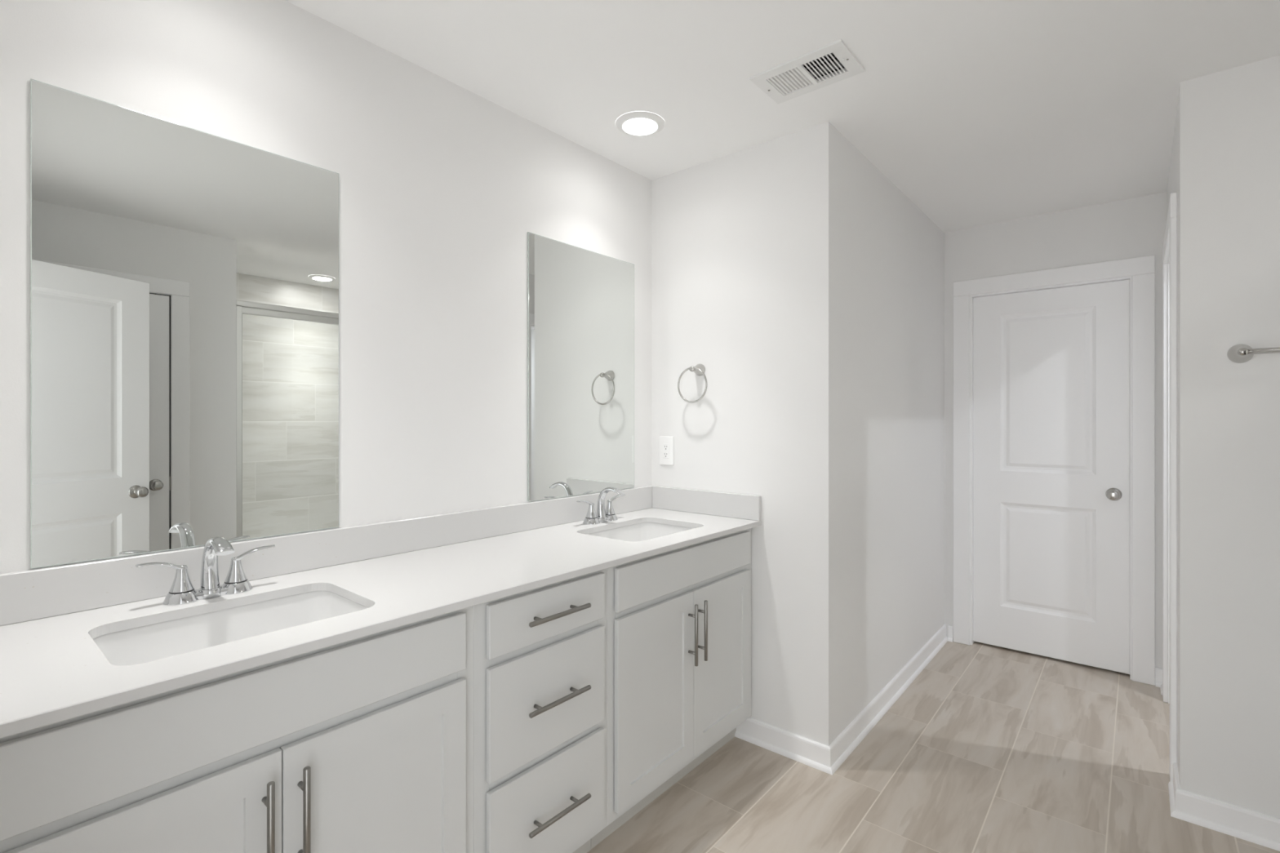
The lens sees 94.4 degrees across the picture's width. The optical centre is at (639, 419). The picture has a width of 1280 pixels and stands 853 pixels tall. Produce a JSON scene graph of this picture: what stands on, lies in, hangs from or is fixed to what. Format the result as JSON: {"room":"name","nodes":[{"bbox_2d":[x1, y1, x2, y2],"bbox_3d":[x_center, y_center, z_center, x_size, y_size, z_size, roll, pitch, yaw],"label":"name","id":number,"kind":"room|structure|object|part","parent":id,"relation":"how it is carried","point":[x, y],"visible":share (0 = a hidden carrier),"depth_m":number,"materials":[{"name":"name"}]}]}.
{"room":"bathroom","nodes":[
{"label":"bathroom","id":0,"kind":"room"},
{"bbox_2d":[0,0,651,573],"bbox_3d":[-0.727,0.098,1.929,0.100,2.438,2.308,0,0,40],"label":"wall","id":1,"kind":"structure","parent":0,"point":[442,186],"depth_m":1.78,"materials":[{"name":"white paint"}]},
{"bbox_2d":[30,78,338,568],"bbox_3d":[-1.055,-0.197,1.454,0.006,1.006,0.614,0,0,40],"label":"wall mirror","id":2,"kind":"object","parent":1,"relation":"attached to","point":[184,280],"visible":0.91,"depth_m":1.39,"materials":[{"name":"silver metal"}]},
{"bbox_2d":[0,485,653,626],"bbox_3d":[-0.643,0.359,1.934,0.020,0.101,2.192,0,0,40],"label":"backsplash","id":3,"kind":"structure","parent":1,"relation":"attached to","point":[28,595],"depth_m":1.56,"materials":[{"name":"white stone"}]},
{"bbox_2d":[527,231,634,502],"bbox_3d":[-0.222,-0.197,2.445,0.006,1.006,0.607,0,0,40],"label":"wall mirror","id":4,"kind":"object","parent":1,"relation":"attached to","point":[580,301],"visible":1,"depth_m":2.40,"materials":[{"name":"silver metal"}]},
{"bbox_2d":[284,0,1279,232],"bbox_3d":[1.270,-1.171,1.461,3.758,0.100,4.160,0,0,40],"label":"ceiling","id":5,"kind":"structure","parent":0,"point":[980,113],"depth_m":1.91,"materials":[{"name":"white paint"}]},
{"bbox_2d":[615,111,664,136],"bbox_3d":[0.000,-1.113,2.249,0.188,0.015,0.188,0,0,40],"label":"recessed light","id":6,"kind":"object","parent":5,"relation":"in","point":[637,123],"visible":1,"depth_m":2.22,"materials":[{"name":"white plastic"}]},
{"bbox_2d":[749,39,865,103],"bbox_3d":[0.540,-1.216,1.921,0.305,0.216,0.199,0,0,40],"label":"ceiling vent","id":7,"kind":"object","parent":5,"relation":"in","point":[797,77],"visible":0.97,"depth_m":1.92,"materials":[{"name":"white metal"}]},
{"bbox_2d":[651,121,944,746],"bbox_3d":[0.939,0.098,3.246,0.955,2.438,1.852,0,0,40],"label":"wall","id":8,"kind":"structure","parent":0,"point":[807,288],"depth_m":2.48,"materials":[{"name":"white paint"}]},
{"bbox_2d":[659,435,674,465],"bbox_3d":[0.121,0.143,2.719,0.083,0.132,0.008,0,0,40],"label":"electrical outlet","id":9,"kind":"object","parent":8,"relation":"attached to","point":[666,443],"visible":1,"depth_m":2.71,"materials":[{"name":"white plastic"}]},
{"bbox_2d":[662,443,669,457],"bbox_3d":[0.120,0.143,2.717,0.034,0.068,0.004,0,0,40],"label":"receptacle","id":10,"kind":"object","parent":9,"relation":"attached to","point":[665,446],"depth_m":2.71,"materials":[{"name":"grey plastic"}]},
{"bbox_2d":[677,364,707,403],"bbox_3d":[0.240,-0.158,2.578,0.155,0.173,0.068,0,0,40],"label":"towel ring","id":11,"kind":"object","parent":8,"relation":"attached to","point":[699,370],"visible":1,"depth_m":2.57,"materials":[{"name":"silver metal"}]},
{"bbox_2d":[734,624,947,775],"bbox_3d":[1.119,1.272,3.003,0.416,0.089,1.760,0,0,40],"label":"baseboard","id":12,"kind":"structure","parent":8,"relation":"attached to","point":[823,757],"depth_m":2.41,"materials":[{"name":"white paint"}]},
{"bbox_2d":[586,640,1279,852],"bbox_3d":[1.270,1.357,1.461,3.758,0.080,4.160,0,0,40],"label":"floor","id":13,"kind":"structure","parent":0,"point":[989,748],"depth_m":2.15,"materials":[{"name":"tile"}]},
{"bbox_2d":[0,605,473,852],"bbox_3d":[-0.854,0.874,1.240,0.582,0.887,0.860,0,0,40],"label":"base cabinet","id":14,"kind":"object","parent":13,"relation":"on","point":[364,744],"visible":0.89,"depth_m":1.08,"materials":[{"name":"white paint"}]},
{"bbox_3d":[-0.784,0.895,0.941,0.015,0.581,0.386,0,0,40],"label":"door","id":15,"kind":"part","parent":14,"relation":"part of","materials":[{"name":"white paint"}]},
{"bbox_3d":[-0.658,0.744,1.050,0.038,0.211,0.012,0,0,40],"label":"handle","id":16,"kind":"part","parent":14,"relation":"part of","materials":[{"name":"silver metal"}]},
{"bbox_3d":[-0.621,0.744,1.096,0.038,0.211,0.012,0,0,40],"label":"handle","id":17,"kind":"part","parent":14,"relation":"part of","materials":[{"name":"silver metal"}]},
{"bbox_3d":[-0.534,0.895,1.238,0.015,0.581,0.386,0,0,40],"label":"door","id":18,"kind":"part","parent":14,"relation":"part of","materials":[{"name":"white paint"}]},
{"bbox_2d":[0,507,761,738],"bbox_3d":[-0.431,0.420,1.756,0.574,0.020,2.192,0,0,40],"label":"countertop","id":19,"kind":"structure","parent":14,"relation":"on","point":[53,670],"depth_m":1.29,"materials":[{"name":"white stone"}]},
{"bbox_2d":[135,537,275,605],"bbox_3d":[-0.969,0.338,1.352,0.153,0.144,0.267,0,0,40],"label":"faucet","id":20,"kind":"object","parent":19,"relation":"on","point":[182,591],"visible":1,"depth_m":1.36,"materials":[{"name":"silver metal"}]},
{"bbox_3d":[-1.054,0.348,1.317,0.045,0.074,0.104,0,0,40],"label":"lever","id":21,"kind":"part","parent":20,"relation":"part of","materials":[{"name":"silver metal"}]},
{"bbox_3d":[-1.035,0.398,1.339,0.068,0.022,0.068,0,0,40],"label":"handle","id":22,"kind":"part","parent":20,"relation":"part of","materials":[{"name":"silver metal"}]},
{"bbox_3d":[-0.998,0.400,1.377,0.048,0.020,0.048,0,0,40],"label":"spout","id":23,"kind":"part","parent":20,"relation":"part of","materials":[{"name":"silver metal"}]},
{"bbox_3d":[-1.001,0.402,1.380,0.042,0.016,0.129,0,0,40],"label":"deck plate","id":24,"kind":"part","parent":20,"relation":"part of","materials":[{"name":"silver metal"}]},
{"bbox_3d":[-0.961,0.332,1.346,0.134,0.132,0.038,0,0,40],"label":"spout","id":25,"kind":"part","parent":20,"relation":"part of","materials":[{"name":"silver metal"}]},
{"bbox_3d":[-0.967,0.398,1.420,0.068,0.022,0.068,0,0,40],"label":"handle","id":26,"kind":"part","parent":20,"relation":"part of","materials":[{"name":"silver metal"}]},
{"bbox_3d":[-0.949,0.348,1.442,0.045,0.074,0.104,0,0,40],"label":"lever","id":27,"kind":"part","parent":20,"relation":"part of","materials":[{"name":"silver metal"}]},
{"bbox_2d":[93,591,368,666],"bbox_3d":[-0.831,0.505,1.239,0.350,0.150,0.492,0,0,40],"label":"sink","id":28,"kind":"object","parent":19,"relation":"in","point":[162,640],"visible":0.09,"depth_m":1.33,"materials":[{"name":"white ceramic"}]},
{"bbox_2d":[576,486,625,524],"bbox_3d":[-0.126,0.338,2.355,0.153,0.144,0.267,0,0,40],"label":"faucet","id":29,"kind":"object","parent":19,"relation":"on","point":[602,515],"visible":1,"depth_m":2.36,"materials":[{"name":"silver metal"}]},
{"bbox_3d":[-0.211,0.348,2.320,0.045,0.074,0.104,0,0,40],"label":"lever","id":30,"kind":"part","parent":29,"relation":"part of","materials":[{"name":"silver metal"}]},
{"bbox_3d":[-0.192,0.398,2.342,0.068,0.022,0.068,0,0,40],"label":"handle","id":31,"kind":"part","parent":29,"relation":"part of","materials":[{"name":"silver metal"}]},
{"bbox_3d":[-0.155,0.400,2.380,0.048,0.020,0.048,0,0,40],"label":"spout","id":32,"kind":"part","parent":29,"relation":"part of","materials":[{"name":"silver metal"}]},
{"bbox_3d":[-0.158,0.402,2.382,0.042,0.016,0.129,0,0,40],"label":"deck plate","id":33,"kind":"part","parent":29,"relation":"part of","materials":[{"name":"silver metal"}]},
{"bbox_3d":[-0.119,0.332,2.349,0.134,0.132,0.038,0,0,40],"label":"spout","id":34,"kind":"part","parent":29,"relation":"part of","materials":[{"name":"silver metal"}]},
{"bbox_3d":[-0.124,0.398,2.423,0.068,0.022,0.068,0,0,40],"label":"handle","id":35,"kind":"part","parent":29,"relation":"part of","materials":[{"name":"silver metal"}]},
{"bbox_3d":[-0.106,0.348,2.445,0.045,0.074,0.104,0,0,40],"label":"lever","id":36,"kind":"part","parent":29,"relation":"part of","materials":[{"name":"silver metal"}]},
{"bbox_2d":[586,522,693,542],"bbox_3d":[0.008,0.505,2.236,0.350,0.150,0.480,0,0,40],"label":"sink","id":37,"kind":"object","parent":19,"relation":"in","point":[642,531],"visible":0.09,"depth_m":2.43,"materials":[{"name":"white ceramic"}]},
{"bbox_2d":[652,485,761,520],"bbox_3d":[0.275,0.359,2.581,0.554,0.101,0.020,0,0,40],"label":"side splash","id":38,"kind":"object","parent":19,"relation":"on","point":[743,506],"visible":1,"depth_m":2.55,"materials":[{"name":"white stone"}]},
{"bbox_2d":[473,568,606,852],"bbox_3d":[-0.428,0.874,1.747,0.582,0.887,0.464,0,0,40],"label":"base cabinet","id":39,"kind":"object","parent":13,"relation":"on","point":[540,654],"visible":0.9,"depth_m":1.55,"materials":[{"name":"white paint"}]},
{"bbox_3d":[-0.238,1.044,1.590,0.015,0.276,0.404,0,0,40],"label":"drawer","id":40,"kind":"part","parent":39,"relation":"part of","materials":[{"name":"white paint"}]},
{"bbox_3d":[-0.238,0.743,1.590,0.015,0.276,0.404,0,0,40],"label":"drawer","id":41,"kind":"part","parent":39,"relation":"part of","materials":[{"name":"white paint"}]},
{"bbox_3d":[-0.238,0.515,1.590,0.015,0.131,0.404,0,0,40],"label":"drawer","id":42,"kind":"part","parent":39,"relation":"part of","materials":[{"name":"white paint"}]},
{"bbox_3d":[-0.217,1.044,1.576,0.038,0.012,0.211,0,0,40],"label":"handle","id":43,"kind":"part","parent":39,"relation":"part of","materials":[{"name":"silver metal"}]},
{"bbox_3d":[-0.217,0.743,1.576,0.038,0.012,0.211,0,0,40],"label":"handle","id":44,"kind":"part","parent":39,"relation":"part of","materials":[{"name":"silver metal"}]},
{"bbox_3d":[-0.217,0.515,1.576,0.038,0.012,0.211,0,0,40],"label":"handle","id":45,"kind":"part","parent":39,"relation":"part of","materials":[{"name":"silver metal"}]},
{"bbox_2d":[591,528,751,848],"bbox_3d":[0.000,0.874,2.257,0.582,0.887,0.867,0,0,40],"label":"base cabinet","id":46,"kind":"object","parent":13,"relation":"on","point":[679,620],"visible":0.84,"depth_m":2.01,"materials":[{"name":"white paint"}]},
{"bbox_3d":[0.056,0.895,1.940,0.015,0.581,0.396,0,0,40],"label":"door","id":47,"kind":"part","parent":46,"relation":"part of","materials":[{"name":"white paint"}]},
{"bbox_3d":[0.185,0.744,2.054,0.038,0.211,0.012,0,0,40],"label":"handle","id":48,"kind":"part","parent":46,"relation":"part of","materials":[{"name":"silver metal"}]},
{"bbox_3d":[0.223,0.744,2.099,0.038,0.211,0.012,0,0,40],"label":"handle","id":49,"kind":"part","parent":46,"relation":"part of","materials":[{"name":"silver metal"}]},
{"bbox_3d":[0.312,0.895,2.245,0.015,0.581,0.396,0,0,40],"label":"door","id":50,"kind":"part","parent":46,"relation":"part of","materials":[{"name":"white paint"}]},
{"bbox_2d":[944,191,1166,668],"bbox_3d":[2.943,0.098,2.709,2.803,2.438,0.135,0,0,40],"label":"wall","id":51,"kind":"structure","parent":0,"point":[1134,227],"depth_m":3.20,"materials":[{"name":"white paint"}]},
{"bbox_2d":[953,254,1155,685],"bbox_3d":[2.237,0.251,3.266,0.904,2.132,0.151,0,0,40],"label":"door","id":52,"kind":"structure","parent":51,"relation":"in","point":[1054,369],"depth_m":3.22,"materials":[{"name":"white paint"}]},
{"bbox_3d":[2.433,0.387,3.047,0.067,0.067,0.068,0,0,40],"label":"knob","id":53,"kind":"part","parent":52,"relation":"part of","materials":[{"name":"silver metal"}]},
{"bbox_2d":[947,625,1162,694],"bbox_3d":[2.178,1.272,3.183,0.974,0.089,0.124,0,0,40],"label":"baseboard","id":54,"kind":"structure","parent":51,"relation":"attached to","point":[1158,671],"depth_m":2.93,"materials":[{"name":"white paint"}]},
{"bbox_2d":[1166,55,1279,818],"bbox_3d":[2.884,0.098,1.864,1.805,2.438,1.236,0,0,40],"label":"wall","id":55,"kind":"structure","parent":0,"point":[1224,169],"depth_m":1.89,"materials":[{"name":"white paint"}]},
{"bbox_2d":[1162,192,1177,781],"bbox_3d":[2.253,0.251,2.440,0.133,2.132,0.913,0,0,40],"label":"trim","id":56,"kind":"structure","parent":55,"relation":"attached to","point":[1170,243],"depth_m":2.33,"materials":[{"name":"white paint"}]},
{"bbox_2d":[1168,762,1279,851],"bbox_3d":[2.129,1.272,1.804,0.775,0.089,0.221,0,0,40],"label":"baseboard","id":57,"kind":"structure","parent":55,"relation":"attached to","point":[1255,827],"depth_m":1.90,"materials":[{"name":"white paint"}]},
{"bbox_2d":[1226,343,1279,363],"bbox_3d":[2.054,-0.209,1.704,0.518,0.060,0.075,0,0,40],"label":"towel bar","id":58,"kind":"object","parent":55,"relation":"attached to","point":[1238,353],"visible":1,"depth_m":1.84,"materials":[{"name":"silver metal"}]}
]}

